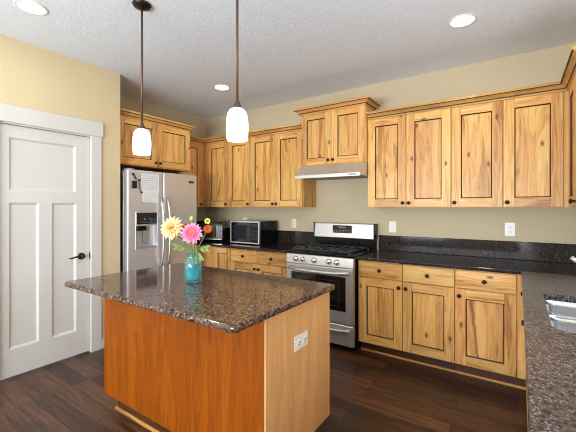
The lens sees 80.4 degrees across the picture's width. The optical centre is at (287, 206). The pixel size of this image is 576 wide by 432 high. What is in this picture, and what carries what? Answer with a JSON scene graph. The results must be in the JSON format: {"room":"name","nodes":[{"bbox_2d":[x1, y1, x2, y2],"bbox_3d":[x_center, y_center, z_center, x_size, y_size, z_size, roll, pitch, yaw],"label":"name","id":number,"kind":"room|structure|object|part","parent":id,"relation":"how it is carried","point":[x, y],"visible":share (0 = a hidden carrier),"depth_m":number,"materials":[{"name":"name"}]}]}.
{"room":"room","nodes":[
{"label":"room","id":0,"kind":"room"},
{"bbox_2d":[0,34,119,338],"bbox_3d":[-3.242,0.012,1.783,0.630,2.738,4.530,0,0,34],"label":"wall","id":1,"kind":"structure","parent":0,"point":[31,76],"depth_m":3.15,"materials":[{"name":"beige paint"}]},
{"bbox_2d":[0,123,89,379],"bbox_3d":[-2.073,0.353,2.954,0.094,2.025,0.703,0,0,34],"label":"door","id":2,"kind":"structure","parent":1,"relation":"in","point":[45,175],"depth_m":2.92,"materials":[{"name":"white paint"}]},
{"bbox_3d":[-1.932,0.458,3.131,0.059,0.064,0.154,0,0,34],"label":"lever handle","id":3,"kind":"part","parent":2,"relation":"part of","materials":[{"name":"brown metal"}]},
{"bbox_2d":[0,103,102,352],"bbox_3d":[-2.105,0.283,2.974,0.124,2.195,0.917,0,0,34],"label":"trim","id":4,"kind":"structure","parent":1,"relation":"attached to","point":[13,115],"depth_m":3.24,"materials":[{"name":"white paint"}]},
{"bbox_2d":[120,95,205,220],"bbox_3d":[-1.795,0.012,4.582,0.100,2.738,1.730,0,0,34],"label":"wall","id":5,"kind":"structure","parent":0,"point":[127,103],"depth_m":4.76,"materials":[{"name":"paint"}]},
{"bbox_2d":[120,108,195,172],"bbox_3d":[-1.700,-0.735,4.085,0.608,0.571,1.008,0,0,34],"label":"upper cabinet","id":6,"kind":"object","parent":5,"relation":"attached to","point":[170,140],"visible":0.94,"depth_m":3.94,"materials":[{"name":"brown wood"}]},
{"bbox_3d":[-1.646,-0.709,3.738,0.006,0.340,0.306,0,0,34],"label":"panel","id":7,"kind":"part","parent":6,"relation":"part of","materials":[{"name":"brown wood"}]},
{"bbox_3d":[-1.642,-0.709,3.735,0.020,0.496,0.462,0,0,34],"label":"door","id":8,"kind":"part","parent":6,"relation":"part of","materials":[{"name":"brown wood"}]},
{"bbox_3d":[-1.551,-0.987,3.985,0.250,0.066,1.007,0,0,34],"label":"crown","id":9,"kind":"part","parent":6,"relation":"part of","materials":[{"name":"brown wood"}]},
{"bbox_3d":[-1.379,-0.709,4.125,0.020,0.496,0.469,0,0,34],"label":"door","id":10,"kind":"part","parent":6,"relation":"part of","materials":[{"name":"brown wood"}]},
{"bbox_3d":[-1.383,-0.709,4.128,0.006,0.340,0.313,0,0,34],"label":"panel","id":11,"kind":"part","parent":6,"relation":"part of","materials":[{"name":"brown wood"}]},
{"bbox_2d":[174,141,203,206],"bbox_3d":[-1.424,-0.451,4.718,0.360,0.907,0.445,0,0,34],"label":"upper cabinet","id":12,"kind":"object","parent":5,"relation":"attached to","point":[196,149],"visible":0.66,"depth_m":4.72,"materials":[{"name":"brown wood"}]},
{"bbox_3d":[-1.327,-0.444,4.622,0.006,0.717,0.220,0,0,34],"label":"panel","id":13,"kind":"part","parent":12,"relation":"part of","materials":[{"name":"brown wood"}]},
{"bbox_2d":[0,345,527,431],"bbox_3d":[-1.086,1.406,1.372,4.865,0.050,6.460,0,0,34],"label":"floor","id":14,"kind":"structure","parent":0,"point":[370,391],"depth_m":2.45,"materials":[{"name":"brown wood"}]},
{"bbox_2d":[120,168,196,271],"bbox_3d":[-1.636,0.486,4.024,0.756,1.781,0.908,0,0,34],"label":"refrigerator","id":15,"kind":"object","parent":14,"relation":"on","point":[143,245],"visible":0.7,"depth_m":3.75,"materials":[{"name":"metal"}]},
{"bbox_2d":[132,181,136,187],"bbox_3d":[-1.589,-0.233,3.529,0.018,0.077,0.050,0,0,34],"label":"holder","id":16,"kind":"object","parent":15,"relation":"attached to","point":[134,183],"visible":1,"depth_m":3.52,"materials":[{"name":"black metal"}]},
{"bbox_3d":[-1.547,0.451,3.670,0.069,1.680,0.421,0,0,34],"label":"freezer door","id":17,"kind":"part","parent":15,"relation":"part of","materials":[{"name":"metal"}]},
{"bbox_3d":[-1.527,0.123,3.667,0.038,0.119,0.244,0,0,34],"label":"dispenser panel","id":18,"kind":"part","parent":15,"relation":"part of","materials":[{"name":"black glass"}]},
{"bbox_2d":[141,173,158,191],"bbox_3d":[-1.488,-0.261,3.687,0.003,0.197,0.217,0,0,34],"label":"paper sheet","id":19,"kind":"object","parent":15,"relation":"attached to","point":[149,182],"visible":1,"depth_m":3.68,"materials":[{"name":"grey paper"}]},
{"bbox_2d":[142,192,158,202],"bbox_3d":[-1.489,-0.112,3.690,0.003,0.129,0.200,0,0,34],"label":"paper sheet","id":20,"kind":"object","parent":15,"relation":"attached to","point":[152,197],"visible":1,"depth_m":3.69,"materials":[{"name":"grey paper"}]},
{"bbox_3d":[-1.394,0.286,3.777,0.079,0.800,0.025,0,0,34],"label":"handle","id":21,"kind":"part","parent":15,"relation":"part of","materials":[{"name":"metal"}]},
{"bbox_3d":[-1.347,0.286,3.847,0.079,0.800,0.025,0,0,34],"label":"handle","id":22,"kind":"part","parent":15,"relation":"part of","materials":[{"name":"metal"}]},
{"bbox_3d":[-1.291,0.451,4.050,0.069,1.680,0.479,0,0,34],"label":"fridge door","id":23,"kind":"part","parent":15,"relation":"part of","materials":[{"name":"metal"}]},
{"bbox_2d":[197,246,230,269],"bbox_3d":[-1.032,0.939,4.644,1.091,0.884,0.775,0,0,34],"label":"base cabinet","id":24,"kind":"object","parent":14,"relation":"on","point":[217,257],"visible":0.23,"depth_m":4.29,"materials":[{"name":"brown wood"}]},
{"bbox_3d":[-1.410,0.887,4.542,0.578,0.778,0.184,0,0,34],"label":"panel","id":25,"kind":"part","parent":24,"relation":"part of","materials":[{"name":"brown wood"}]},
{"bbox_3d":[-0.817,0.887,4.242,0.276,0.757,0.020,0,0,34],"label":"door","id":26,"kind":"part","parent":24,"relation":"part of","materials":[{"name":"brown wood"}]},
{"bbox_3d":[-0.814,0.887,4.246,0.136,0.617,0.006,0,0,34],"label":"panel","id":27,"kind":"part","parent":24,"relation":"part of","materials":[{"name":"brown wood"}]},
{"bbox_2d":[197,239,314,252],"bbox_3d":[-0.674,0.482,4.401,1.959,0.030,0.775,0,0,34],"label":"countertop","id":28,"kind":"structure","parent":24,"relation":"on","point":[269,247],"depth_m":4.14,"materials":[{"name":"black stone"}]},
{"bbox_2d":[197,221,226,241],"bbox_3d":[-1.053,0.329,4.674,0.366,0.276,0.271,0,0,4],"label":"toaster oven","id":29,"kind":"object","parent":28,"relation":"on","point":[219,228],"visible":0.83,"depth_m":4.58,"materials":[{"name":"silver glass"}]},
{"bbox_3d":[-1.096,0.330,4.578,0.263,0.155,0.010,0,0,4],"label":"door","id":30,"kind":"part","parent":29,"relation":"part of","materials":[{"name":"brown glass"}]},
{"bbox_3d":[-1.052,0.431,4.688,0.366,0.020,0.244,0,0,4],"label":"trim","id":31,"kind":"part","parent":29,"relation":"part of","materials":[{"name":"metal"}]},
{"bbox_2d":[230,220,276,244],"bbox_3d":[-0.443,0.322,4.417,0.477,0.290,0.372,0,0,34],"label":"microwave","id":32,"kind":"object","parent":28,"relation":"on","point":[259,232],"visible":0.98,"depth_m":4.27,"materials":[{"name":"silver metal"}]},
{"bbox_3d":[-0.590,0.316,4.307,0.324,0.245,0.021,0,0,34],"label":"door","id":33,"kind":"part","parent":32,"relation":"part of","materials":[{"name":"black glass"}]},
{"bbox_3d":[-0.541,0.316,4.273,0.476,0.278,0.024,0,0,34],"label":"frame","id":34,"kind":"part","parent":32,"relation":"part of","materials":[{"name":"metal"}]},
{"bbox_3d":[-0.407,0.316,4.184,0.116,0.245,0.020,0,0,34],"label":"control panel","id":35,"kind":"part","parent":32,"relation":"part of","materials":[{"name":"black plastic"}]},
{"bbox_2d":[104,292,329,431],"bbox_3d":[-0.479,0.939,2.196,1.370,0.884,0.681,0,0,34],"label":"kitchen island","id":36,"kind":"object","parent":14,"relation":"on","point":[165,373],"visible":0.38,"depth_m":1.82,"materials":[{"name":"brown wood"}]},
{"bbox_3d":[-0.500,1.369,2.170,1.305,0.024,0.505,0,0,34],"label":"shoe moulding","id":37,"kind":"part","parent":36,"relation":"part of","materials":[{"name":"brown wood"}]},
{"bbox_3d":[-0.667,0.874,1.922,1.364,0.754,0.018,0,0,34],"label":"panel","id":38,"kind":"part","parent":36,"relation":"part of","materials":[{"name":"orange wood"}]},
{"bbox_2d":[64,263,334,333],"bbox_3d":[-0.556,0.481,2.092,1.442,0.032,0.890,0,0,34],"label":"island countertop","id":39,"kind":"structure","parent":36,"relation":"on","point":[230,301],"depth_m":1.88,"materials":[{"name":"brown stone"}]},
{"bbox_3d":[-0.591,0.375,2.123,0.104,0.180,0.104,0,0,34],"label":"glass vase","id":40,"kind":"object","parent":39,"relation":"on","visible":0},
{"bbox_2d":[161,217,195,278],"bbox_3d":[-0.685,0.254,2.110,0.220,0.391,0.102,0,0,9],"label":"dahlia","id":41,"kind":"object","parent":40,"relation":"in","point":[171,228],"visible":1,"depth_m":2.10,"materials":[{"name":"yellow plant"}]},
{"bbox_3d":[-0.647,0.291,2.135,0.151,0.316,0.029,0,0,1],"label":"stem","id":42,"kind":"part","parent":41,"relation":"part of","materials":[{"name":"green plant"}]},
{"bbox_2d":[171,243,196,273],"bbox_3d":[-0.645,0.318,2.114,0.154,0.194,0.011,0,0,-10],"label":"leaf spray","id":43,"kind":"object","parent":40,"relation":"in","point":[173,244],"visible":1,"depth_m":2.11,"materials":[{"name":"green plant"}]},
{"bbox_2d":[182,222,193,279],"bbox_3d":[-0.623,0.273,2.158,0.121,0.352,0.051,0,0,34],"label":"flower","id":44,"kind":"object","parent":40,"relation":"in","point":[184,224],"visible":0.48,"depth_m":2.16,"materials":[{"name":"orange plant"}]},
{"bbox_3d":[-0.615,0.289,2.157,0.021,0.320,0.115,0,0,-41],"label":"stem","id":45,"kind":"part","parent":44,"relation":"part of","materials":[{"name":"green plant"}]},
{"bbox_2d":[181,223,202,278],"bbox_3d":[-0.579,0.272,2.078,0.140,0.355,0.109,0,0,7],"label":"dahlia","id":46,"kind":"object","parent":40,"relation":"in","point":[192,233],"visible":1,"depth_m":2.05,"materials":[{"name":"pink plant"}]},
{"bbox_2d":[190,216,193,278],"bbox_3d":[-0.597,0.251,2.131,0.027,0.389,0.077,0,0,-27],"label":"bud","id":47,"kind":"object","parent":40,"relation":"in","point":[191,217],"visible":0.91,"depth_m":2.14,"materials":[{"name":"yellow plant"}]},
{"bbox_2d":[194,251,203,261],"bbox_3d":[-0.556,0.344,2.109,0.096,0.141,0.011,0,0,23],"label":"leaf spray","id":48,"kind":"object","parent":40,"relation":"in","point":[198,255],"visible":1,"depth_m":2.10,"materials":[{"name":"green plant"}]},
{"bbox_2d":[190,245,209,273],"bbox_3d":[-0.541,0.323,2.113,0.138,0.184,0.011,0,0,12],"label":"leaf spray","id":49,"kind":"object","parent":40,"relation":"in","point":[206,247],"visible":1,"depth_m":2.11,"materials":[{"name":"green plant"}]},
{"bbox_2d":[190,225,211,278],"bbox_3d":[-0.548,0.281,2.156,0.137,0.336,0.061,0,0,-13],"label":"flower","id":50,"kind":"object","parent":40,"relation":"in","point":[207,229],"visible":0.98,"depth_m":2.15,"materials":[{"name":"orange plant"}]},
{"bbox_2d":[194,218,209,256],"bbox_3d":[-0.549,0.259,2.145,0.125,0.380,0.042,0,0,-6],"label":"daisy","id":51,"kind":"object","parent":40,"relation":"in","point":[207,220],"visible":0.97,"depth_m":2.13,"materials":[{"name":"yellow plant"}]},
{"bbox_3d":[0.068,0.874,1.797,0.018,0.754,0.629,0,0,34],"label":"panel","id":52,"kind":"part","parent":36,"relation":"part of","materials":[{"name":"brown wood"}]},
{"bbox_2d":[294,330,307,351],"bbox_3d":[0.070,0.698,1.776,0.009,0.076,0.128,0,0,34],"label":"wall outlet","id":53,"kind":"object","parent":36,"relation":"attached to","point":[301,340],"visible":1,"depth_m":1.77,"materials":[{"name":"white plastic"}]},
{"bbox_2d":[297,335,306,346],"bbox_3d":[0.072,0.698,1.775,0.004,0.034,0.094,0,0,34],"label":"receptacle","id":54,"kind":"object","parent":53,"relation":"attached to","point":[301,339],"depth_m":1.77,"materials":[{"name":"white plastic"}]},
{"bbox_2d":[231,248,286,277],"bbox_3d":[-0.183,0.939,4.152,0.866,0.884,0.641,0,0,34],"label":"base cabinet","id":55,"kind":"object","parent":14,"relation":"on","point":[252,261],"visible":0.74,"depth_m":3.90,"materials":[{"name":"brown wood"}]},
{"bbox_3d":[-0.524,0.580,4.045,0.412,0.142,0.020,0,0,34],"label":"drawer","id":56,"kind":"part","parent":55,"relation":"part of","materials":[{"name":"brown wood"}]},
{"bbox_3d":[-0.524,0.963,4.045,0.412,0.607,0.020,0,0,34],"label":"door","id":57,"kind":"part","parent":55,"relation":"part of","materials":[{"name":"brown wood"}]},
{"bbox_3d":[-0.522,0.963,4.049,0.246,0.441,0.006,0,0,34],"label":"panel","id":58,"kind":"part","parent":55,"relation":"part of","materials":[{"name":"brown wood"}]},
{"bbox_3d":[-0.178,0.580,3.811,0.413,0.142,0.020,0,0,34],"label":"drawer","id":59,"kind":"part","parent":55,"relation":"part of","materials":[{"name":"brown wood"}]},
{"bbox_3d":[-0.178,0.963,3.811,0.413,0.607,0.020,0,0,34],"label":"door","id":60,"kind":"part","parent":55,"relation":"part of","materials":[{"name":"brown wood"}]},
{"bbox_3d":[-0.176,0.963,3.815,0.247,0.441,0.006,0,0,34],"label":"panel","id":61,"kind":"part","parent":55,"relation":"part of","materials":[{"name":"brown wood"}]},
{"bbox_2d":[286,222,377,350],"bbox_3d":[0.469,0.781,3.647,0.750,1.199,0.738,0,0,34],"label":"gas range","id":62,"kind":"object","parent":14,"relation":"on","point":[332,259],"visible":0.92,"depth_m":3.37,"materials":[{"name":"silver metal"}]},
{"bbox_3d":[0.281,0.632,3.369,0.699,0.049,0.065,0,0,34],"label":"handle","id":63,"kind":"part","parent":62,"relation":"part of","materials":[{"name":"metal"}]},
{"bbox_3d":[0.309,0.851,3.411,0.746,0.530,0.048,0,0,34],"label":"oven door","id":64,"kind":"part","parent":62,"relation":"part of","materials":[{"name":"metal"}]},
{"bbox_3d":[0.314,0.533,3.418,0.750,0.096,0.072,0,0,34],"label":"control panel","id":65,"kind":"part","parent":62,"relation":"part of","materials":[{"name":"metal"}]},
{"bbox_2d":[288,247,374,258],"bbox_3d":[0.464,0.474,3.640,0.750,0.022,0.575,0,0,34],"label":"cooktop","id":66,"kind":"object","parent":62,"relation":"in","point":[320,254],"depth_m":3.47,"materials":[{"name":"black metal"}]},
{"bbox_3d":[0.463,0.533,3.262,0.058,0.058,0.048,0,0,34],"label":"control knob","id":67,"kind":"part","parent":62,"relation":"part of","materials":[{"name":"metal"}]},
{"bbox_3d":[0.314,1.175,3.356,0.626,0.043,0.048,0,0,34],"label":"handle","id":68,"kind":"part","parent":62,"relation":"part of","materials":[{"name":"metal"}]},
{"bbox_3d":[0.309,1.222,3.411,0.746,0.194,0.048,0,0,34],"label":"drawer","id":69,"kind":"part","parent":62,"relation":"part of","materials":[{"name":"metal"}]},
{"bbox_2d":[358,260,455,372],"bbox_3d":[1.168,0.939,3.240,0.835,0.884,0.641,0,0,34],"label":"base cabinet","id":70,"kind":"object","parent":14,"relation":"on","point":[406,312],"visible":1,"depth_m":2.98,"materials":[{"name":"brown wood"}]},
{"bbox_3d":[0.847,0.963,3.126,0.237,0.441,0.006,0,0,34],"label":"panel","id":71,"kind":"part","parent":70,"relation":"part of","materials":[{"name":"brown wood"}]},
{"bbox_3d":[0.844,0.580,3.122,0.403,0.142,0.020,0,0,34],"label":"drawer","id":72,"kind":"part","parent":70,"relation":"part of","materials":[{"name":"brown wood"}]},
{"bbox_3d":[0.844,0.963,3.122,0.403,0.607,0.020,0,0,34],"label":"door","id":73,"kind":"part","parent":70,"relation":"part of","materials":[{"name":"brown wood"}]},
{"bbox_3d":[1.055,1.371,3.073,0.835,0.020,0.014,0,0,34],"label":"shoe moulding","id":74,"kind":"part","parent":70,"relation":"part of","materials":[{"name":"brown wood"}]},
{"bbox_3d":[1.188,0.963,2.896,0.244,0.441,0.006,0,0,34],"label":"panel","id":75,"kind":"part","parent":70,"relation":"part of","materials":[{"name":"brown wood"}]},
{"bbox_3d":[1.185,0.580,2.892,0.410,0.142,0.020,0,0,34],"label":"drawer","id":76,"kind":"part","parent":70,"relation":"part of","materials":[{"name":"brown wood"}]},
{"bbox_3d":[1.185,0.963,2.892,0.410,0.607,0.020,0,0,34],"label":"door","id":77,"kind":"part","parent":70,"relation":"part of","materials":[{"name":"brown wood"}]},
{"bbox_2d":[356,250,575,275],"bbox_3d":[1.619,0.482,2.936,1.926,0.030,0.639,0,0,34],"label":"countertop","id":78,"kind":"structure","parent":70,"relation":"on","point":[498,265],"depth_m":2.87,"materials":[{"name":"black stone"}]},
{"bbox_2d":[455,269,525,389],"bbox_3d":[1.718,0.939,2.870,0.490,0.884,0.641,0,0,34],"label":"base cabinet","id":79,"kind":"object","parent":14,"relation":"on","point":[489,331],"visible":0.91,"depth_m":2.64,"materials":[{"name":"brown wood"}]},
{"bbox_3d":[1.534,0.963,2.662,0.246,0.441,0.006,0,0,34],"label":"panel","id":80,"kind":"part","parent":79,"relation":"part of","materials":[{"name":"beige wood"}]},
{"bbox_3d":[1.532,0.580,2.658,0.412,0.142,0.020,0,0,34],"label":"drawer","id":81,"kind":"part","parent":79,"relation":"part of","materials":[{"name":"brown wood"}]},
{"bbox_3d":[1.532,0.963,2.658,0.412,0.607,0.020,0,0,34],"label":"door","id":82,"kind":"part","parent":79,"relation":"part of","materials":[{"name":"brown wood"}]},
{"bbox_3d":[1.605,1.371,2.702,0.490,0.020,0.014,0,0,34],"label":"shoe moulding","id":83,"kind":"part","parent":79,"relation":"part of","materials":[{"name":"brown wood"}]},
{"bbox_2d":[520,292,528,431],"bbox_3d":[1.237,0.939,1.228,0.650,0.884,2.718,0,0,34],"label":"base cabinet","id":84,"kind":"object","parent":14,"relation":"on","point":[522,321],"visible":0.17,"depth_m":1.95,"materials":[{"name":"brown wood"}]},
{"bbox_3d":[1.295,0.887,1.822,0.020,0.757,0.425,0,0,34],"label":"door","id":85,"kind":"part","parent":84,"relation":"part of","materials":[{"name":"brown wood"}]},
{"bbox_2d":[521,271,575,431],"bbox_3d":[1.226,0.482,1.206,0.644,0.030,2.670,0,0,34],"label":"countertop","id":86,"kind":"structure","parent":84,"relation":"on","point":[550,352],"depth_m":1.06,"materials":[{"name":"stone"}]},
{"bbox_2d":[545,300,575,332],"bbox_3d":[1.374,0.597,1.456,0.466,0.201,0.706,0,0,34],"label":"sink","id":87,"kind":"object","parent":86,"relation":"in","point":[562,314],"visible":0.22,"depth_m":1.78,"materials":[{"name":"metal"}]},
{"bbox_3d":[1.479,0.597,1.611,0.466,0.201,0.331,0,0,34],"label":"bowl","id":88,"kind":"part","parent":87,"relation":"part of","materials":[{"name":"metal"}]},
{"bbox_3d":[1.283,0.582,1.321,0.466,0.171,0.381,0,0,34],"label":"bowl","id":89,"kind":"part","parent":87,"relation":"part of","materials":[{"name":"metal"}]},
{"bbox_2d":[0,0,575,118],"bbox_3d":[-1.086,-1.387,1.372,4.865,0.060,6.460,0,0,34],"label":"ceiling","id":90,"kind":"structure","parent":0,"point":[290,50],"depth_m":2.78,"materials":[{"name":"paint"}]},
{"bbox_2d":[13,0,48,15],"bbox_3d":[-1.743,-1.354,2.316,0.192,0.006,0.192,0,0,34],"label":"recessed light","id":91,"kind":"object","parent":90,"relation":"in","point":[28,6],"visible":1,"depth_m":2.31,"materials":[{"name":"white plastic"}]},
{"bbox_2d":[132,0,151,155],"bbox_3d":[-0.978,-0.854,2.284,0.120,1.004,0.120,0,0,34],"label":"pendant light","id":92,"kind":"object","parent":90,"relation":"hanging from","point":[141,141],"visible":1,"depth_m":2.26,"materials":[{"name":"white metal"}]},
{"bbox_3d":[-0.978,-0.436,2.284,0.117,0.168,0.117,0,0,34],"label":"lamp shade","id":93,"kind":"part","parent":92,"relation":"part of","materials":[{"name":"white glass"}]},
{"bbox_3d":[-0.978,-0.942,2.284,0.013,0.770,0.014,0,0,34],"label":"rod","id":94,"kind":"part","parent":92,"relation":"part of","materials":[{"name":"brown metal"}]},
{"bbox_2d":[213,84,230,90],"bbox_3d":[-0.749,-1.354,3.870,0.192,0.006,0.192,0,0,34],"label":"recessed light","id":95,"kind":"object","parent":90,"relation":"in","point":[221,87],"visible":1,"depth_m":3.86,"materials":[{"name":"white plastic"}]},
{"bbox_2d":[226,0,247,141],"bbox_3d":[-0.269,-0.854,1.805,0.120,1.004,0.120,0,0,34],"label":"pendant light","id":96,"kind":"object","parent":90,"relation":"hanging from","point":[237,119],"visible":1,"depth_m":1.77,"materials":[{"name":"white glass"}]},
{"bbox_3d":[-0.269,-0.436,1.805,0.117,0.168,0.117,0,0,34],"label":"lamp shade","id":97,"kind":"part","parent":96,"relation":"part of","materials":[{"name":"white glass"}]},
{"bbox_3d":[-0.269,-0.942,1.805,0.013,0.770,0.014,0,0,34],"label":"rod","id":98,"kind":"part","parent":96,"relation":"part of","materials":[{"name":"brown metal"}]},
{"bbox_2d":[448,13,476,27],"bbox_3d":[1.270,-1.354,2.485,0.192,0.006,0.192,0,0,34],"label":"recessed light","id":99,"kind":"object","parent":90,"relation":"in","point":[463,20],"visible":1,"depth_m":2.47,"materials":[{"name":"white plastic"}]},
{"bbox_2d":[206,43,575,249],"bbox_3d":[0.692,0.012,4.008,4.865,2.738,0.100,0,0,34],"label":"wall","id":100,"kind":"structure","parent":0,"point":[340,200],"depth_m":3.46,"materials":[{"name":"paint"}]},
{"bbox_2d":[204,141,227,206],"bbox_3d":[-1.046,-0.451,4.909,0.773,0.907,0.351,0,0,34],"label":"upper cabinet","id":101,"kind":"object","parent":100,"relation":"attached to","point":[215,154],"visible":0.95,"depth_m":4.71,"materials":[{"name":"brown wood"}]},
{"bbox_3d":[-0.962,-0.444,4.695,0.223,0.717,0.006,0,0,34],"label":"panel","id":102,"kind":"part","parent":101,"relation":"part of","materials":[{"name":"brown wood"}]},
{"bbox_2d":[228,138,249,206],"bbox_3d":[-0.566,-0.451,4.585,0.384,0.907,0.351,0,0,34],"label":"upper cabinet","id":103,"kind":"object","parent":100,"relation":"attached to","point":[238,152],"visible":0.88,"depth_m":4.47,"materials":[{"name":"brown wood"}]},
{"bbox_3d":[-0.638,-0.444,4.477,0.212,0.717,0.006,0,0,34],"label":"panel","id":104,"kind":"part","parent":103,"relation":"part of","materials":[{"name":"brown wood"}]},
{"bbox_2d":[226,228,314,244],"bbox_3d":[-0.463,0.386,4.713,1.959,0.160,0.021,0,0,34],"label":"backsplash","id":105,"kind":"structure","parent":100,"relation":"attached to","point":[294,237],"depth_m":4.33,"materials":[{"name":"brown stone"}]},
{"bbox_2d":[250,130,315,206],"bbox_3d":[-0.079,-0.451,4.256,0.789,0.907,0.351,0,0,34],"label":"upper cabinet","id":106,"kind":"object","parent":100,"relation":"attached to","point":[275,159],"visible":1,"depth_m":4.11,"materials":[{"name":"brown wood"}]},
{"bbox_2d":[190,123,300,143],"bbox_3d":[-0.612,-0.920,4.206,1.620,0.068,0.390,0,0,34],"label":"crown molding","id":107,"kind":"structure","parent":106,"relation":"attached to","point":[293,127],"depth_m":4.24,"materials":[{"name":"brown wood"}]},
{"bbox_3d":[-0.317,-0.444,4.255,0.389,0.883,0.020,0,0,34],"label":"door","id":108,"kind":"part","parent":106,"relation":"part of","materials":[{"name":"brown wood"}]},
{"bbox_3d":[-0.314,-0.444,4.259,0.223,0.717,0.006,0,0,34],"label":"panel","id":109,"kind":"part","parent":106,"relation":"part of","materials":[{"name":"brown wood"}]},
{"bbox_3d":[0.009,-0.444,4.034,0.388,0.883,0.020,0,0,34],"label":"door","id":110,"kind":"part","parent":106,"relation":"part of","materials":[{"name":"brown wood"}]},
{"bbox_3d":[0.012,-0.444,4.039,0.222,0.717,0.006,0,0,34],"label":"panel","id":111,"kind":"part","parent":106,"relation":"part of","materials":[{"name":"brown wood"}]},
{"bbox_2d":[292,219,295,227],"bbox_3d":[0.075,0.209,4.358,0.072,0.116,0.009,0,0,34],"label":"wall outlet","id":112,"kind":"object","parent":100,"relation":"attached to","point":[293,220],"visible":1,"depth_m":4.35,"materials":[{"name":"white plastic"}]},
{"bbox_2d":[293,95,379,166],"bbox_3d":[0.550,-0.773,3.775,0.882,0.644,0.446,0,0,34],"label":"upper cabinet","id":113,"kind":"object","parent":100,"relation":"attached to","point":[332,133],"visible":0.98,"depth_m":3.60,"materials":[{"name":"brown wood"}]},
{"bbox_3d":[0.308,-0.749,3.754,0.372,0.576,0.020,0,0,34],"label":"door","id":114,"kind":"part","parent":113,"relation":"part of","materials":[{"name":"brown wood"}]},
{"bbox_3d":[0.311,-0.749,3.758,0.212,0.416,0.006,0,0,34],"label":"panel","id":115,"kind":"part","parent":113,"relation":"part of","materials":[{"name":"brown wood"}]},
{"bbox_2d":[295,162,367,180],"bbox_3d":[0.531,-0.380,3.747,0.758,0.142,0.510,0,0,34],"label":"range hood","id":116,"kind":"object","parent":113,"relation":"attached to","point":[350,170],"visible":0.98,"depth_m":3.56,"materials":[{"name":"metal"}]},
{"bbox_3d":[0.519,-1.062,3.729,0.882,0.066,0.336,0,0,34],"label":"crown","id":117,"kind":"part","parent":113,"relation":"part of","materials":[{"name":"brown wood"}]},
{"bbox_3d":[0.621,-0.749,3.543,0.372,0.576,0.020,0,0,34],"label":"door","id":118,"kind":"part","parent":113,"relation":"part of","materials":[{"name":"brown wood"}]},
{"bbox_3d":[0.624,-0.749,3.547,0.212,0.416,0.006,0,0,34],"label":"panel","id":119,"kind":"part","parent":113,"relation":"part of","materials":[{"name":"brown wood"}]},
{"bbox_2d":[389,221,395,232],"bbox_3d":[1.120,0.213,3.654,0.075,0.118,0.008,0,0,34],"label":"light switch","id":120,"kind":"object","parent":100,"relation":"attached to","point":[392,224],"visible":1,"depth_m":3.65,"materials":[{"name":"white plastic"}]},
{"bbox_2d":[368,108,450,206],"bbox_3d":[1.215,-0.451,3.384,0.777,0.907,0.351,0,0,34],"label":"upper cabinet","id":121,"kind":"object","parent":100,"relation":"attached to","point":[409,155],"visible":0.99,"depth_m":3.24,"materials":[{"name":"brown wood"}]},
{"bbox_3d":[0.980,-0.444,3.386,0.211,0.717,0.006,0,0,34],"label":"panel","id":122,"kind":"part","parent":121,"relation":"part of","materials":[{"name":"brown wood"}]},
{"bbox_3d":[0.977,-0.444,3.382,0.377,0.883,0.020,0,0,34],"label":"door","id":123,"kind":"part","parent":121,"relation":"part of","materials":[{"name":"brown wood"}]},
{"bbox_3d":[1.298,-0.444,3.165,0.388,0.883,0.020,0,0,34],"label":"door","id":124,"kind":"part","parent":121,"relation":"part of","materials":[{"name":"brown wood"}]},
{"bbox_3d":[1.301,-0.444,3.169,0.222,0.717,0.006,0,0,34],"label":"panel","id":125,"kind":"part","parent":121,"relation":"part of","materials":[{"name":"brown wood"}]},
{"bbox_2d":[366,46,575,119],"bbox_3d":[1.269,-0.920,2.738,1.586,0.068,0.720,0,0,34],"label":"crown molding","id":126,"kind":"structure","parent":121,"relation":"attached to","point":[569,71],"depth_m":2.84,"materials":[{"name":"brown wood"}]},
{"bbox_2d":[451,100,502,206],"bbox_3d":[1.700,-0.451,3.056,0.392,0.907,0.351,0,0,34],"label":"upper cabinet","id":127,"kind":"object","parent":100,"relation":"attached to","point":[476,129],"visible":0.97,"depth_m":2.94,"materials":[{"name":"brown wood"}]},
{"bbox_3d":[1.628,-0.444,2.949,0.220,0.717,0.006,0,0,34],"label":"panel","id":128,"kind":"part","parent":127,"relation":"part of","materials":[{"name":"brown wood"}]},
{"bbox_2d":[379,235,575,263],"bbox_3d":[1.792,0.386,3.192,1.926,0.160,0.021,0,0,34],"label":"backsplash","id":129,"kind":"structure","parent":100,"relation":"attached to","point":[517,250],"depth_m":3.17,"materials":[{"name":"black stone"}]},
{"bbox_2d":[505,222,514,235],"bbox_3d":[1.994,0.201,3.064,0.080,0.122,0.009,0,0,34],"label":"wall outlet","id":130,"kind":"object","parent":100,"relation":"attached to","point":[509,227],"visible":1,"depth_m":3.06,"materials":[{"name":"white plastic"}]},
{"bbox_2d":[503,89,568,206],"bbox_3d":[2.181,-0.451,2.732,0.766,0.907,0.351,0,0,34],"label":"upper cabinet","id":131,"kind":"object","parent":100,"relation":"attached to","point":[536,127],"visible":1,"depth_m":2.71,"materials":[{"name":"brown wood"}]},
{"bbox_3d":[1.954,-0.444,2.729,0.221,0.717,0.006,0,0,34],"label":"panel","id":132,"kind":"part","parent":131,"relation":"part of","materials":[{"name":"brown wood"}]},
{"bbox_3d":[0.889,0.012,0.040,0.100,2.738,6.260,0,0,34],"label":"wall","id":133,"kind":"structure","parent":0,"visible":0},
{"bbox_2d":[568,73,575,206],"bbox_3d":[2.059,-0.451,2.205,0.380,0.907,0.717,0,0,34],"label":"upper cabinet","id":134,"kind":"object","parent":133,"relation":"attached to","point":[572,89],"visible":1,"depth_m":2.42,"materials":[{"name":"brown wood"}]},
{"bbox_3d":[2.024,-0.444,2.410,0.006,0.717,0.169,0,0,34],"label":"panel","id":135,"kind":"part","parent":134,"relation":"part of","materials":[{"name":"brown wood"}]},
{"bbox_3d":[1.830,-0.444,2.132,0.020,0.883,0.333,0,0,34],"label":"door","id":136,"kind":"part","parent":134,"relation":"part of","materials":[{"name":"brown wood"}]}
]}

